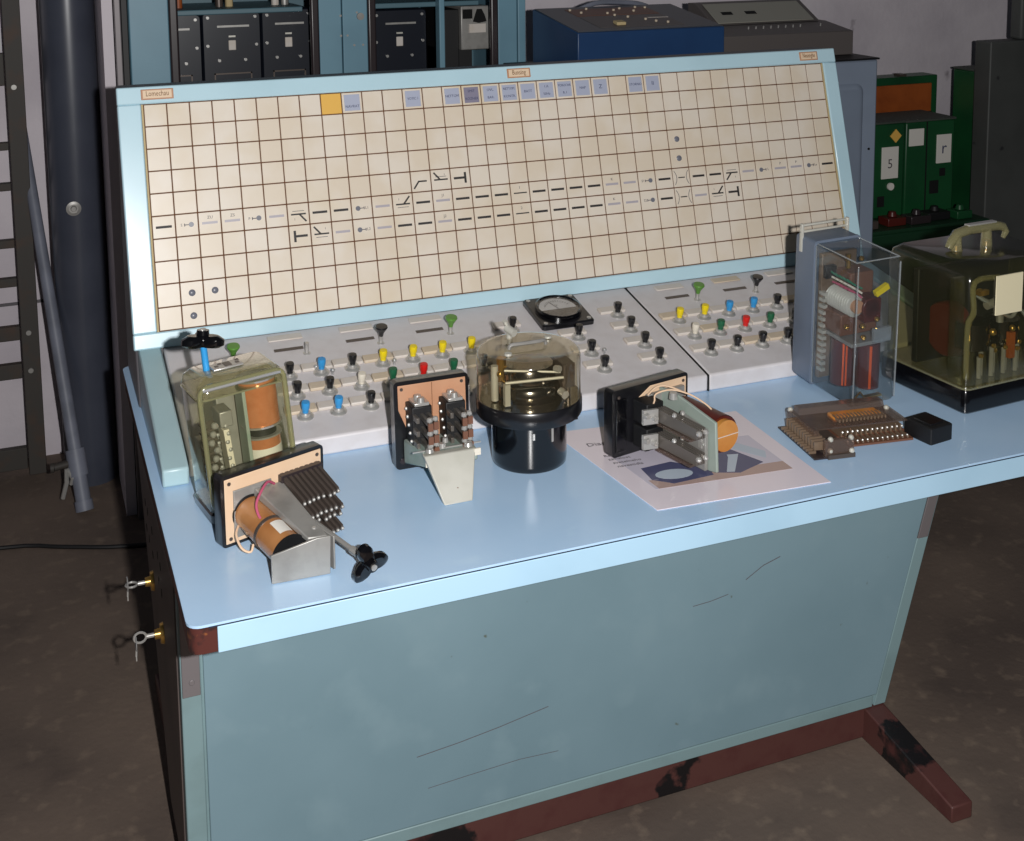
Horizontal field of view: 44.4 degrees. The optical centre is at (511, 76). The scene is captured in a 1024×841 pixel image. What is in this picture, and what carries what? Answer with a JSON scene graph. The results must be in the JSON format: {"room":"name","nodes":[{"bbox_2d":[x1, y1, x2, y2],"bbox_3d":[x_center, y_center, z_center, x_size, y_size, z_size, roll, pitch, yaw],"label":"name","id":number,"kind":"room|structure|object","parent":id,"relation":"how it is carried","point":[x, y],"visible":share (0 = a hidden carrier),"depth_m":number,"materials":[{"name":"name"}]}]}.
{"room":"railway control room","nodes":[
{"label":"railway control room","id":0,"kind":"room"},
{"bbox_2d":[38,0,117,486],"bbox_3d":[-1.345,-0.121,3.801,0.158,2.800,0.164,-3,8,-21],"label":"round column","id":1,"kind":"structure","parent":0,"point":[67,27],"depth_m":3.81,"materials":[{"name":"metal"}]},
{"bbox_2d":[0,0,1011,457],"bbox_3d":[-0.519,-0.208,4.426,8.200,2.800,0.120,-3,8,-21],"label":"wall","id":2,"kind":"structure","parent":0,"point":[907,36],"depth_m":4.62,"materials":[{"name":"grey paint"}]},
{"bbox_2d":[0,299,43,306],"bbox_3d":[-2.822,0.805,3.566,3.180,0.010,0.004,-3,8,-21],"label":"trim","id":3,"kind":"structure","parent":2,"relation":"attached to","point":[38,300],"depth_m":4.04,"materials":[{"name":"grey metal"}]},
{"bbox_2d":[94,0,136,515],"bbox_3d":[-1.238,-0.120,3.789,0.029,2.800,0.544,-3,8,-21],"label":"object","id":4,"kind":"structure","parent":2,"relation":"attached to","point":[102,9],"depth_m":3.65,"materials":[{"name":"grey metal"}]},
{"bbox_2d":[0,453,1023,840],"bbox_3d":[0.485,1.537,2.127,8.200,0.100,5.500,-3,8,-21],"label":"floor","id":5,"kind":"structure","parent":0,"point":[83,756],"depth_m":2.81,"materials":[{"name":"concrete"}]},
{"bbox_2d":[0,0,46,474],"bbox_3d":[-1.761,0.412,3.803,0.568,1.750,0.037,-3,8,-21],"label":"frame","id":6,"kind":"object","parent":5,"relation":"on","point":[16,457],"visible":1,"depth_m":3.91,"materials":[{"name":"metal"}]},
{"bbox_2d":[27,131,93,512],"bbox_3d":[-1.427,0.718,3.822,0.107,1.140,0.479,-6,9,-37],"label":"pipe","id":7,"kind":"object","parent":5,"relation":"on","point":[75,467],"visible":0.97,"depth_m":3.79,"materials":[{"name":"silver metal"}]},
{"bbox_2d":[0,542,146,549],"bbox_3d":[-1.207,1.318,3.525,1.515,0.012,0.088,-2,7,-12],"label":"cable","id":8,"kind":"object","parent":5,"relation":"on","point":[36,545],"visible":0.51,"depth_m":3.52,"materials":[{"name":"black plastic"}]},
{"bbox_2d":[112,0,525,518],"bbox_3d":[-0.615,0.225,3.998,1.242,2.050,0.478,-3,8,-21],"label":"rack","id":9,"kind":"object","parent":5,"relation":"on","point":[145,32],"visible":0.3,"depth_m":3.74,"materials":[{"name":"metal"}]},
{"bbox_2d":[177,0,182,7],"bbox_3d":[-1.000,-0.235,3.754,0.023,0.060,0.023,-3,8,-21],"label":"post","id":10,"kind":"object","parent":9,"relation":"on","point":[179,2],"visible":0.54,"depth_m":3.75,"materials":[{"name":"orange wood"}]},
{"bbox_2d":[178,15,202,81],"bbox_3d":[-1.046,-0.086,3.816,0.166,0.218,0.265,-3,8,-21],"label":"rack relay","id":11,"kind":"object","parent":9,"relation":"on","point":[189,27],"visible":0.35,"depth_m":3.72,"materials":[{"name":"black plastic"}]},
{"bbox_2d":[215,0,222,6],"bbox_3d":[-0.888,-0.241,3.798,0.023,0.060,0.023,-3,8,-21],"label":"post","id":12,"kind":"object","parent":9,"relation":"on","point":[218,3],"visible":1,"depth_m":3.79,"materials":[{"name":"grey metal"}]},
{"bbox_2d":[225,0,232,6],"bbox_3d":[-0.860,-0.243,3.809,0.023,0.060,0.023,-3,8,-21],"label":"post","id":13,"kind":"object","parent":9,"relation":"on","point":[228,3],"visible":1,"depth_m":3.80,"materials":[{"name":"beige"}]},
{"bbox_2d":[199,13,261,80],"bbox_3d":[-0.885,-0.098,3.879,0.172,0.222,0.265,-3,8,-21],"label":"rack relay","id":14,"kind":"object","parent":9,"relation":"on","point":[230,43],"visible":0.84,"depth_m":3.76,"materials":[{"name":"black plastic"}]},
{"bbox_2d":[178,0,302,15],"bbox_3d":[-0.869,-0.212,3.874,0.380,0.016,0.320,-3,8,-21],"label":"shelf","id":15,"kind":"object","parent":9,"relation":"attached to","point":[244,7],"depth_m":3.77,"materials":[{"name":"teal metal"}]},
{"bbox_2d":[271,0,278,4],"bbox_3d":[-0.730,-0.251,3.860,0.023,0.060,0.023,-3,8,-21],"label":"post","id":16,"kind":"object","parent":9,"relation":"on","point":[273,2],"visible":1,"depth_m":3.85,"materials":[{"name":"silver metal"}]},
{"bbox_2d":[281,0,288,4],"bbox_3d":[-0.702,-0.252,3.871,0.023,0.060,0.023,-3,8,-21],"label":"post","id":17,"kind":"object","parent":9,"relation":"on","point":[283,2],"visible":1,"depth_m":3.86,"materials":[{"name":"metal"}]},
{"bbox_2d":[260,3,310,77],"bbox_3d":[-0.728,-0.108,3.941,0.160,0.224,0.265,-3,8,-21],"label":"rack relay","id":18,"kind":"object","parent":9,"relation":"on","point":[285,36],"visible":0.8,"depth_m":3.82,"materials":[{"name":"black plastic"}]},
{"bbox_2d":[376,7,426,70],"bbox_3d":[-0.401,-0.101,4.072,0.180,0.250,0.265,-3,8,-21],"label":"rack relay","id":19,"kind":"object","parent":9,"relation":"on","point":[401,44],"visible":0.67,"depth_m":3.95,"materials":[{"name":"black plastic"}]},
{"bbox_2d":[375,0,478,8],"bbox_3d":[-0.335,-0.244,4.083,0.368,0.016,0.320,-3,8,-21],"label":"shelf","id":20,"kind":"object","parent":9,"relation":"attached to","point":[380,4],"depth_m":3.95,"materials":[{"name":"teal metal"}]},
{"bbox_2d":[421,4,488,67],"bbox_3d":[-0.188,-0.112,4.123,0.145,0.255,0.266,-3,8,-21],"label":"relay unit","id":21,"kind":"object","parent":9,"relation":"on","point":[466,27],"visible":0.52,"depth_m":4.01,"materials":[{"name":"black metal"}]},
{"bbox_2d":[123,361,1023,840],"bbox_3d":[0.222,1.040,2.717,1.927,0.742,1.145,-3,8,-21],"label":"desk","id":22,"kind":"object","parent":5,"relation":"on","point":[533,654],"visible":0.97,"depth_m":2.31,"materials":[{"name":"blue metal"}]},
{"bbox_2d":[125,577,144,600],"bbox_3d":[-0.748,1.013,2.492,0.041,0.046,0.027,-3,8,-21],"label":"key","id":23,"kind":"object","parent":22,"relation":"attached to","point":[138,583],"visible":1,"depth_m":2.48,"materials":[{"name":"silver metal"}]},
{"bbox_2d":[133,631,154,660],"bbox_3d":[-0.684,1.056,2.336,0.041,0.052,0.027,-3,8,-21],"label":"key","id":24,"kind":"object","parent":22,"relation":"attached to","point":[150,635],"visible":1,"depth_m":2.33,"materials":[{"name":"silver metal"}]},
{"bbox_2d":[180,328,295,523],"bbox_3d":[-0.471,0.585,2.160,0.177,0.316,0.144,-5,8,-29],"label":"covered relay","id":25,"kind":"object","parent":22,"relation":"on","point":[246,416],"visible":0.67,"depth_m":2.13,"materials":[{"name":"black"}]},
{"bbox_2d":[213,441,387,583],"bbox_3d":[-0.319,0.703,1.991,0.194,0.123,0.279,-7,10,-41],"label":"open relay","id":26,"kind":"object","parent":22,"relation":"on","point":[285,502],"visible":1,"depth_m":2.01,"materials":[{"name":"grey metal"}]},
{"bbox_2d":[390,369,480,504],"bbox_3d":[-0.122,0.644,2.255,0.144,0.166,0.202,-3,8,-21],"label":"open relay","id":27,"kind":"object","parent":22,"relation":"on","point":[432,419],"visible":1,"depth_m":2.26,"materials":[{"name":"grey metal"}]},
{"bbox_2d":[115,47,913,487],"bbox_3d":[0.093,0.324,2.833,1.828,0.651,0.672,-3,8,-21],"label":"console","id":28,"kind":"object","parent":22,"relation":"on","point":[356,233],"visible":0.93,"depth_m":2.85,"materials":[{"name":"grey"}]},
{"bbox_2d":[189,289,195,295],"bbox_3d":[-0.678,0.459,2.661,0.014,0.014,0.003,-3,-8,-21],"label":"lamp","id":29,"kind":"object","parent":28,"relation":"attached to","point":[192,292],"depth_m":2.66,"materials":[{"name":"grey metal"}]},
{"bbox_2d":[190,312,196,318],"bbox_3d":[-0.673,0.506,2.654,0.014,0.014,0.003,-3,-8,-21],"label":"lamp","id":30,"kind":"object","parent":28,"relation":"attached to","point":[193,315],"depth_m":2.65,"materials":[{"name":"grey metal"}]},
{"bbox_2d":[212,287,218,293],"bbox_3d":[-0.634,0.456,2.678,0.014,0.014,0.003,-3,-8,-21],"label":"lamp","id":31,"kind":"object","parent":28,"relation":"attached to","point":[215,290],"depth_m":2.68,"materials":[{"name":"grey metal"}]},
{"bbox_2d":[475,319,581,473],"bbox_3d":[0.031,0.590,2.330,0.198,0.252,0.198,-3,8,-21],"label":"round relay","id":32,"kind":"object","parent":22,"relation":"on","point":[529,401],"visible":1,"depth_m":2.28,"materials":[{"name":"black"}]},
{"bbox_2d":[567,411,829,510],"bbox_3d":[0.331,0.710,2.351,0.388,0.002,0.390,-3,8,-21],"label":"sheet","id":33,"kind":"object","parent":22,"relation":"on","point":[756,463],"visible":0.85,"depth_m":2.28,"materials":[{"name":"white paper"}]},
{"bbox_2d":[604,369,738,472],"bbox_3d":[0.300,0.646,2.322,0.185,0.132,0.194,-5,9,-33],"label":"open relay","id":34,"kind":"object","parent":33,"relation":"on","point":[655,411],"visible":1,"depth_m":2.32,"materials":[{"name":"black plastic"},{"name":"zinc"},{"name":"copper"}]},
{"bbox_2d":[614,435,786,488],"bbox_3d":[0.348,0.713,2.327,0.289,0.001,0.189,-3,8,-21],"label":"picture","id":35,"kind":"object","parent":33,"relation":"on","point":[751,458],"depth_m":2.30,"materials":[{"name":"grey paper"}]},
{"bbox_2d":[641,443,792,488],"bbox_3d":[0.361,0.714,2.315,0.267,0.001,0.158,-3,8,-21],"label":"picture","id":36,"kind":"object","parent":33,"relation":"on","point":[744,462],"depth_m":2.29,"materials":[{"name":"blue paper"}]},
{"bbox_2d":[778,398,912,460],"bbox_3d":[0.653,0.677,2.429,0.231,0.040,0.177,-2,7,-13],"label":"block","id":37,"kind":"object","parent":22,"relation":"on","point":[830,437],"visible":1,"depth_m":2.42,"materials":[{"name":"brown plastic"}]},
{"bbox_2d":[792,217,899,406],"bbox_3d":[0.699,0.488,2.633,0.129,0.354,0.224,-4,8,-22],"label":"tall relay","id":38,"kind":"object","parent":22,"relation":"on","point":[837,311],"visible":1,"depth_m":2.62,"materials":[{"name":"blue plastic"}]},
{"bbox_2d":[904,412,951,444],"bbox_3d":[0.804,0.679,2.424,0.058,0.036,0.068,-5,8,-29],"label":"block","id":39,"kind":"object","parent":22,"relation":"on","point":[925,427],"visible":0.99,"depth_m":2.40,"materials":[{"name":"black plastic"}]},
{"bbox_2d":[882,220,1023,413],"bbox_3d":[0.992,0.485,2.681,0.300,0.352,0.250,-4,8,-25],"label":"relay","id":40,"kind":"object","parent":22,"relation":"on","point":[965,355],"visible":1,"depth_m":2.65,"materials":[{"name":"black"}]},
{"bbox_2d":[503,53,879,262],"bbox_3d":[0.579,0.590,4.041,1.132,1.293,0.402,-3,8,-21],"label":"cabinet","id":41,"kind":"object","parent":5,"relation":"on","point":[857,73],"visible":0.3,"depth_m":3.99,"materials":[{"name":"blue"}]},
{"bbox_2d":[580,0,648,6],"bbox_3d":[0.355,-0.154,4.042,0.385,0.193,0.030,-4,8,-26],"label":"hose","id":42,"kind":"object","parent":41,"relation":"on","point":[597,2],"visible":0.33,"depth_m":4.00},
{"bbox_2d":[533,4,723,62],"bbox_3d":[0.352,-0.121,3.843,0.485,0.170,0.338,-3,8,-21],"label":"console","id":43,"kind":"object","parent":41,"relation":"on","point":[599,32],"visible":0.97,"depth_m":3.73,"materials":[{"name":"blue metal"}]},
{"bbox_2d":[688,0,852,54],"bbox_3d":[0.809,-0.157,4.112,0.516,0.164,0.310,-3,8,-21],"label":"console","id":44,"kind":"object","parent":41,"relation":"on","point":[749,25],"visible":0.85,"depth_m":4.07,"materials":[{"name":"grey plastic"}]},
{"bbox_2d":[872,207,988,292],"bbox_3d":[1.347,0.826,4.817,0.740,0.615,0.510,-3,8,-21],"label":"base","id":45,"kind":"object","parent":5,"relation":"on","point":[910,257],"visible":0.07,"depth_m":4.58,"materials":[{"name":"green"}]},
{"bbox_2d":[873,220,878,229],"bbox_3d":[1.267,0.526,4.536,0.100,0.050,0.060,-3,8,-21],"label":"fitting","id":46,"kind":"object","parent":45,"relation":"on","point":[875,223],"visible":0.09,"depth_m":4.52,"materials":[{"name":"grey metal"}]},
{"bbox_2d":[873,114,905,218],"bbox_3d":[1.289,0.344,4.724,0.326,0.364,0.188,-3,8,-21],"label":"instrument","id":47,"kind":"object","parent":45,"relation":"on","point":[889,131],"visible":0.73,"depth_m":4.67,"materials":[{"name":"green metal"}]},
{"bbox_2d":[878,210,905,226],"bbox_3d":[1.393,0.517,4.597,0.080,0.050,0.060,-3,8,-21],"label":"fitting","id":48,"kind":"object","parent":45,"relation":"on","point":[892,219],"visible":0.97,"depth_m":4.58,"materials":[{"name":"red plastic"}]},
{"bbox_2d":[876,72,936,112],"bbox_3d":[1.436,0.240,4.989,0.555,0.500,0.104,-3,8,-21],"label":"panel","id":49,"kind":"object","parent":45,"relation":"on","point":[895,92],"visible":0.29,"depth_m":4.97,"materials":[{"name":"orange metal"}]},
{"bbox_2d":[901,209,930,224],"bbox_3d":[1.490,0.513,4.624,0.090,0.050,0.060,-3,8,-21],"label":"fitting","id":50,"kind":"object","parent":45,"relation":"on","point":[916,217],"visible":0.97,"depth_m":4.61,"materials":[{"name":"black plastic"}]},
{"bbox_2d":[876,110,956,213],"bbox_3d":[1.545,0.328,4.837,0.235,0.362,0.205,-3,8,-21],"label":"green equipment box","id":51,"kind":"object","parent":45,"relation":"on","point":[928,136],"visible":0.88,"depth_m":4.75,"materials":[{"name":"green metal"}]},
{"bbox_2d":[920,205,949,220],"bbox_3d":[1.576,0.505,4.679,0.100,0.050,0.060,-3,8,-21],"label":"fitting","id":52,"kind":"object","parent":45,"relation":"on","point":[936,213],"visible":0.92,"depth_m":4.66,"materials":[{"name":"black plastic"}]},
{"bbox_2d":[947,204,971,219],"bbox_3d":[1.676,0.502,4.697,0.070,0.050,0.060,-3,8,-21],"label":"fitting","id":53,"kind":"object","parent":45,"relation":"on","point":[959,212],"visible":0.97,"depth_m":4.68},
{"bbox_2d":[951,65,974,208],"bbox_3d":[1.929,0.525,5.042,0.328,1.143,0.134,-3,8,-21],"label":"base cabinet","id":54,"kind":"object","parent":5,"relation":"on","point":[963,85],"visible":0.25,"depth_m":4.95,"materials":[{"name":"green metal"}]},
{"bbox_2d":[970,38,1023,349],"bbox_3d":[2.184,0.469,4.994,0.835,1.262,0.089,-3,8,-21],"label":"cabinet","id":55,"kind":"object","parent":5,"relation":"on","point":[997,157],"visible":0.55,"depth_m":4.81,"materials":[{"name":"black metal"}]},
{"bbox_2d":[1010,0,1023,39],"bbox_3d":[2.239,-0.335,4.918,0.660,0.350,0.065,-3,8,-21],"label":"case","id":56,"kind":"object","parent":55,"relation":"on","point":[1017,7],"visible":1,"depth_m":4.80,"materials":[{"name":"black metal"}]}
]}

